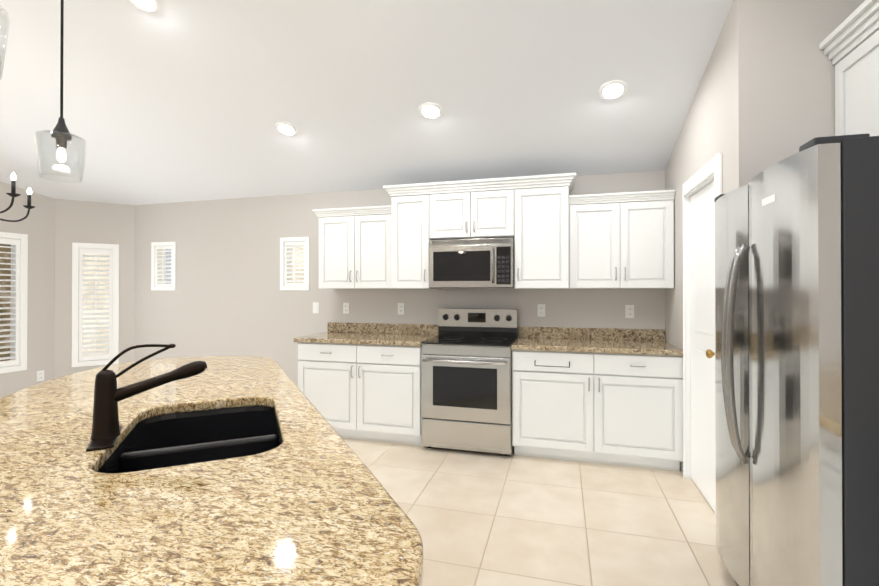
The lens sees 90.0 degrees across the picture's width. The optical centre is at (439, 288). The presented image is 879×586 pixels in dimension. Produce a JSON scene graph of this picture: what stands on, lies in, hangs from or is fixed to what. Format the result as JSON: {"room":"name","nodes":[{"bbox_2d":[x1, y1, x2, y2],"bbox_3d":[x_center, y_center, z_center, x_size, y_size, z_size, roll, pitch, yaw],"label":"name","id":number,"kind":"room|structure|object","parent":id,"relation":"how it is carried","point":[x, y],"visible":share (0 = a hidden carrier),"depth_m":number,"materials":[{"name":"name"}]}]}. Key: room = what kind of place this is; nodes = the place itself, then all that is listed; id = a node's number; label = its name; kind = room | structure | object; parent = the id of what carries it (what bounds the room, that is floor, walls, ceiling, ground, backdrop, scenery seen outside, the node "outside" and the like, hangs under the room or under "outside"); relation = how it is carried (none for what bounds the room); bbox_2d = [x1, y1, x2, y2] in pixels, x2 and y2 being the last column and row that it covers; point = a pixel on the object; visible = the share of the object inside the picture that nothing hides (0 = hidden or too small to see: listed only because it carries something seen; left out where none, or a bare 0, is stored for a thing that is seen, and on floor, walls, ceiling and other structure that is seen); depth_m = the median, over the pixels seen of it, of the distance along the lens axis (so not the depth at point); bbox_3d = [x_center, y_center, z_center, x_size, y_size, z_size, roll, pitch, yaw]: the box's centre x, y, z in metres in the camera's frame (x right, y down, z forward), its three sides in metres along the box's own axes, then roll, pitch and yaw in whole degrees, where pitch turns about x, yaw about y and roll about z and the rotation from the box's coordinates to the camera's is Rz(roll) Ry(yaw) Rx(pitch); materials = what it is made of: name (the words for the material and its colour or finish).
{"room":"kitchen","nodes":[
{"label":"kitchen","id":0,"kind":"room"},
{"bbox_2d":[0,182,54,397],"bbox_3d":[-5.361,-0.559,1.769,0.150,3.850,6.770,0,0,15],"label":"wall","id":1,"kind":"structure","parent":0,"point":[37,225],"depth_m":4.83,"materials":[{"name":"grey paint"}]},
{"bbox_2d":[0,232,27,373],"bbox_3d":[-4.683,0.148,4.187,0.160,1.460,1.200,0,0,15],"label":"window","id":2,"kind":"structure","parent":1,"relation":"in","point":[17,324],"depth_m":4.68,"materials":[{"name":"white wood"}]},
{"bbox_2d":[37,370,43,381],"bbox_3d":[-4.418,0.972,4.867,0.007,0.116,0.072,0,0,15],"label":"electrical outlet plate","id":3,"kind":"object","parent":1,"relation":"attached to","point":[40,374],"depth_m":4.87,"materials":[{"name":"white plastic"}]},
{"bbox_2d":[54,199,134,378],"bbox_3d":[-4.096,-0.541,5.261,0.750,3.850,0.150,0,0,-30],"label":"wall","id":4,"kind":"structure","parent":0,"point":[91,222],"depth_m":5.15,"materials":[{"name":"grey paint"}]},
{"bbox_2d":[72,242,118,366],"bbox_3d":[-4.092,0.194,5.251,0.438,1.438,0.160,0,0,-30],"label":"window","id":5,"kind":"structure","parent":4,"relation":"in","point":[79,250],"depth_m":5.19,"materials":[{"name":"white wood"}]},
{"bbox_2d":[0,0,732,204],"bbox_3d":[-1.768,-1.566,1.054,7.500,1.264,7.700,0,0,15],"label":"ceiling","id":6,"kind":"structure","parent":0,"point":[171,101],"depth_m":3.20,"materials":[{"name":"white paint"}]},
{"bbox_2d":[0,5,9,79],"bbox_3d":[-1.253,-1.316,1.163,0.170,1.477,0.170,0,0,15],"label":"pendant light","id":7,"kind":"object","parent":6,"relation":"hanging from","point":[2,57],"visible":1,"depth_m":1.21,"materials":[{"name":"clear glass"}]},
{"bbox_2d":[0,172,34,221],"bbox_3d":[-3.347,-1.095,2.879,1.049,1.284,1.096,0,0,15],"label":"chandelier","id":8,"kind":"object","parent":6,"relation":"hanging from","point":[13,194],"visible":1,"depth_m":2.92,"materials":[{"name":"black metal"}]},
{"bbox_2d":[35,0,86,182],"bbox_3d":[-1.620,-1.223,1.887,0.170,1.510,0.170,0,0,15],"label":"pendant light","id":9,"kind":"object","parent":6,"relation":"hanging from","point":[61,134],"visible":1,"depth_m":1.88,"materials":[{"name":"clear glass"}]},
{"bbox_2d":[129,0,158,11],"bbox_3d":[-1.789,-1.739,2.641,0.180,0.063,0.172,0,0,15],"label":"recessed light","id":10,"kind":"object","parent":6,"relation":"in","point":[149,5],"visible":1,"depth_m":2.67,"materials":[{"name":"white"}]},
{"bbox_2d":[275,122,296,135],"bbox_3d":[-1.294,-1.342,3.712,0.180,0.063,0.172,0,0,15],"label":"recessed light","id":11,"kind":"object","parent":6,"relation":"in","point":[286,128],"visible":1,"depth_m":3.70,"materials":[{"name":"white plastic"}]},
{"bbox_2d":[419,102,442,118],"bbox_3d":[-0.066,-1.329,3.299,0.180,0.058,0.174,0,0,15],"label":"recessed light","id":12,"kind":"object","parent":6,"relation":"in","point":[429,110],"visible":1,"depth_m":3.29,"materials":[{"name":"white plastic"}]},
{"bbox_2d":[599,80,626,99],"bbox_3d":[1.167,-1.331,2.957,0.180,0.058,0.174,0,0,15],"label":"recessed light","id":13,"kind":"object","parent":6,"relation":"in","point":[612,89],"visible":1,"depth_m":2.95,"materials":[{"name":"white plastic"}]},
{"bbox_2d":[134,170,664,386],"bbox_3d":[-0.465,-0.545,4.553,6.740,3.850,0.150,0,0,15],"label":"wall","id":14,"kind":"structure","parent":0,"point":[227,297],"depth_m":4.86,"materials":[{"name":"grey paint"}]},
{"bbox_2d":[151,242,175,289],"bbox_3d":[-3.281,-0.261,5.324,0.360,0.580,0.160,0,0,15],"label":"window","id":15,"kind":"structure","parent":14,"relation":"in","point":[158,264],"depth_m":5.27,"materials":[{"name":"white wood"}]},
{"bbox_2d":[280,237,308,290],"bbox_3d":[-1.556,-0.263,4.846,0.360,0.580,0.160,0,0,15],"label":"window","id":16,"kind":"structure","parent":14,"relation":"in","point":[286,263],"depth_m":4.79,"materials":[{"name":"white wood"}]},
{"bbox_2d":[313,302,318,312],"bbox_3d":[-1.325,0.211,4.703,0.072,0.116,0.010,0,0,15],"label":"light switch","id":17,"kind":"object","parent":14,"relation":"attached to","point":[315,304],"depth_m":4.70,"materials":[{"name":"white plastic"}]},
{"bbox_2d":[343,303,348,313],"bbox_3d":[-0.978,0.210,4.608,0.072,0.116,0.007,0,0,15],"label":"electrical outlet plate","id":18,"kind":"object","parent":14,"relation":"attached to","point":[345,305],"depth_m":4.61,"materials":[{"name":"white plastic"}]},
{"bbox_2d":[316,209,383,288],"bbox_3d":[-0.770,-0.362,4.379,0.785,0.739,0.341,0,0,15],"label":"upper cabinet","id":19,"kind":"object","parent":14,"relation":"attached to","point":[351,241],"depth_m":4.22,"materials":[{"name":"white wood"}]},
{"bbox_2d":[398,303,403,314],"bbox_3d":[-0.390,0.210,4.445,0.072,0.116,0.007,0,0,15],"label":"electrical outlet plate","id":20,"kind":"object","parent":14,"relation":"attached to","point":[400,305],"depth_m":4.44,"materials":[{"name":"white plastic"}]},
{"bbox_2d":[384,189,440,288],"bbox_3d":[-0.250,-0.431,4.209,0.433,0.876,0.391,0,0,15],"label":"upper cabinet","id":21,"kind":"object","parent":14,"relation":"attached to","point":[408,218],"depth_m":4.02,"materials":[{"name":"white wood"}]},
{"bbox_2d":[432,185,511,239],"bbox_3d":[0.325,-0.656,4.051,0.760,0.428,0.391,0,0,15],"label":"upper cabinet","id":22,"kind":"object","parent":14,"relation":"attached to","point":[477,211],"depth_m":3.86,"materials":[{"name":"white wood"}]},
{"bbox_2d":[429,238,513,287],"bbox_3d":[0.316,-0.215,4.017,0.748,0.428,0.456,0,0,15],"label":"microwave","id":23,"kind":"object","parent":22,"relation":"attached to","point":[473,263],"visible":0.98,"depth_m":3.83,"materials":[{"name":"silver metal"}]},
{"bbox_2d":[537,304,544,316],"bbox_3d":[0.945,0.208,4.075,0.072,0.116,0.007,0,0,15],"label":"electrical outlet plate","id":24,"kind":"object","parent":14,"relation":"attached to","point":[540,307],"depth_m":4.07,"materials":[{"name":"white plastic"}]},
{"bbox_2d":[512,181,579,288],"bbox_3d":[0.938,-0.433,3.880,0.513,0.876,0.391,0,0,15],"label":"upper cabinet","id":25,"kind":"object","parent":14,"relation":"attached to","point":[556,231],"depth_m":3.69,"materials":[{"name":"white wood"}]},
{"bbox_2d":[580,193,674,288],"bbox_3d":[1.517,-0.365,3.745,0.801,0.739,0.341,0,0,15],"label":"upper cabinet","id":26,"kind":"object","parent":14,"relation":"attached to","point":[626,242],"depth_m":3.57,"materials":[{"name":"white wood"}]},
{"bbox_2d":[625,305,633,317],"bbox_3d":[1.676,0.207,3.873,0.072,0.116,0.007,0,0,15],"label":"electrical outlet plate","id":27,"kind":"object","parent":14,"relation":"attached to","point":[629,311],"depth_m":3.87,"materials":[{"name":"white plastic"}]},
{"bbox_2d":[342,438,737,585],"bbox_3d":[-1.790,1.412,1.054,7.750,0.100,7.920,0,0,15],"label":"floor","id":28,"kind":"structure","parent":0,"point":[477,518],"depth_m":2.60,"materials":[{"name":"tile"}]},
{"bbox_2d":[0,356,423,585],"bbox_3d":[-1.065,0.905,1.552,1.163,0.920,2.913,0,0,-27],"label":"kitchen island","id":29,"kind":"object","parent":28,"relation":"on","point":[237,471],"visible":0.96,"depth_m":0.95,"materials":[{"name":"stone"}]},
{"bbox_2d":[86,344,207,450],"bbox_3d":[-0.921,0.307,1.328,0.286,0.272,0.290,0,0,15],"label":"faucet","id":30,"kind":"object","parent":29,"relation":"on","point":[106,427],"visible":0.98,"depth_m":1.29,"materials":[{"name":"black metal"}]},
{"bbox_2d":[298,342,421,445],"bbox_3d":[-0.659,0.938,4.179,1.201,0.880,0.652,0,0,15],"label":"base cabinet","id":31,"kind":"object","parent":28,"relation":"on","point":[362,392],"visible":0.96,"depth_m":3.88,"materials":[{"name":"white wood"}]},
{"bbox_2d":[293,322,437,346],"bbox_3d":[-0.671,0.428,4.193,1.232,0.140,0.637,0,0,15],"label":"countertop","id":32,"kind":"structure","parent":31,"relation":"on","point":[392,334],"depth_m":4.33,"materials":[{"name":"stone"}]},
{"bbox_2d":[421,308,517,455],"bbox_3d":[0.280,0.784,3.881,0.758,1.185,0.693,0,0,15],"label":"range","id":33,"kind":"object","parent":28,"relation":"on","point":[466,379],"visible":1,"depth_m":3.63,"materials":[{"name":"silver metal"}]},
{"bbox_2d":[512,350,682,470],"bbox_3d":[1.260,0.935,3.645,1.247,0.880,0.656,0,0,15],"label":"base cabinet","id":34,"kind":"object","parent":28,"relation":"on","point":[615,409],"visible":1,"depth_m":3.36,"materials":[{"name":"white wood"}]},
{"bbox_2d":[512,326,682,355],"bbox_3d":[1.262,0.425,3.657,1.248,0.140,0.637,0,0,15],"label":"countertop","id":35,"kind":"structure","parent":34,"relation":"on","point":[612,340],"depth_m":3.75,"materials":[{"name":"stone"}]},
{"bbox_2d":[714,133,878,585],"bbox_3d":[1.583,0.459,1.634,0.906,1.812,0.910,0,0,15],"label":"fridge","id":36,"kind":"object","parent":28,"relation":"on","point":[797,355],"visible":1,"depth_m":1.36,"materials":[{"name":"grey metal"}]},
{"bbox_2d":[665,10,729,472],"bbox_3d":[1.808,-0.553,3.056,0.120,3.850,1.520,0,0,15],"label":"wall","id":37,"kind":"structure","parent":0,"point":[703,139],"depth_m":2.88,"materials":[{"name":"grey paint"}]},
{"bbox_2d":[690,181,714,511],"bbox_3d":[1.705,0.354,2.852,0.101,2.022,0.656,0,0,15],"label":"pantry door","id":38,"kind":"structure","parent":37,"relation":"in","point":[702,348],"depth_m":2.88,"materials":[{"name":"white wood"}]},
{"bbox_2d":[683,153,721,526],"bbox_3d":[1.730,0.309,2.806,0.138,2.125,0.774,0,0,15],"label":"door frame","id":39,"kind":"structure","parent":37,"relation":"attached to","point":[710,171],"depth_m":3.17,"materials":[{"name":"white wood"}]},
{"bbox_2d":[730,0,864,190],"bbox_3d":[1.926,-0.557,2.172,0.820,3.850,0.120,0,0,15],"label":"wall","id":40,"kind":"structure","parent":0,"point":[782,87],"depth_m":2.18,"materials":[{"name":"grey paint"}]},
{"bbox_3d":[1.492,-0.572,-0.706,0.120,3.850,5.660,0,0,15],"label":"wall","id":41,"kind":"structure","parent":0,"visible":0},
{"bbox_2d":[819,0,878,135],"bbox_3d":[1.878,-0.841,1.594,0.357,0.690,1.016,0,0,15],"label":"upper cabinet","id":42,"kind":"object","parent":41,"relation":"attached to","point":[849,44],"visible":0.69,"depth_m":1.94,"materials":[{"name":"white wood"}]},
{"label":"outside","id":43,"kind":"structure","parent":0,"visible":0},
{"bbox_2d":[0,244,10,360],"bbox_3d":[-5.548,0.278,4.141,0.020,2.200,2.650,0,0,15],"label":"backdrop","id":44,"kind":"structure","parent":43,"point":[2,249],"depth_m":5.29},
{"bbox_2d":[83,254,108,355],"bbox_3d":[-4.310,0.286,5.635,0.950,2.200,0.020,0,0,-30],"label":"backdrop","id":45,"kind":"structure","parent":43,"point":[93,263],"depth_m":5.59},
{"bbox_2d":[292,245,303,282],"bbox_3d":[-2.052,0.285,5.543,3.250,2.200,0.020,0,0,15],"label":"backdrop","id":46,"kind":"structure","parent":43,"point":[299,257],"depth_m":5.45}
]}

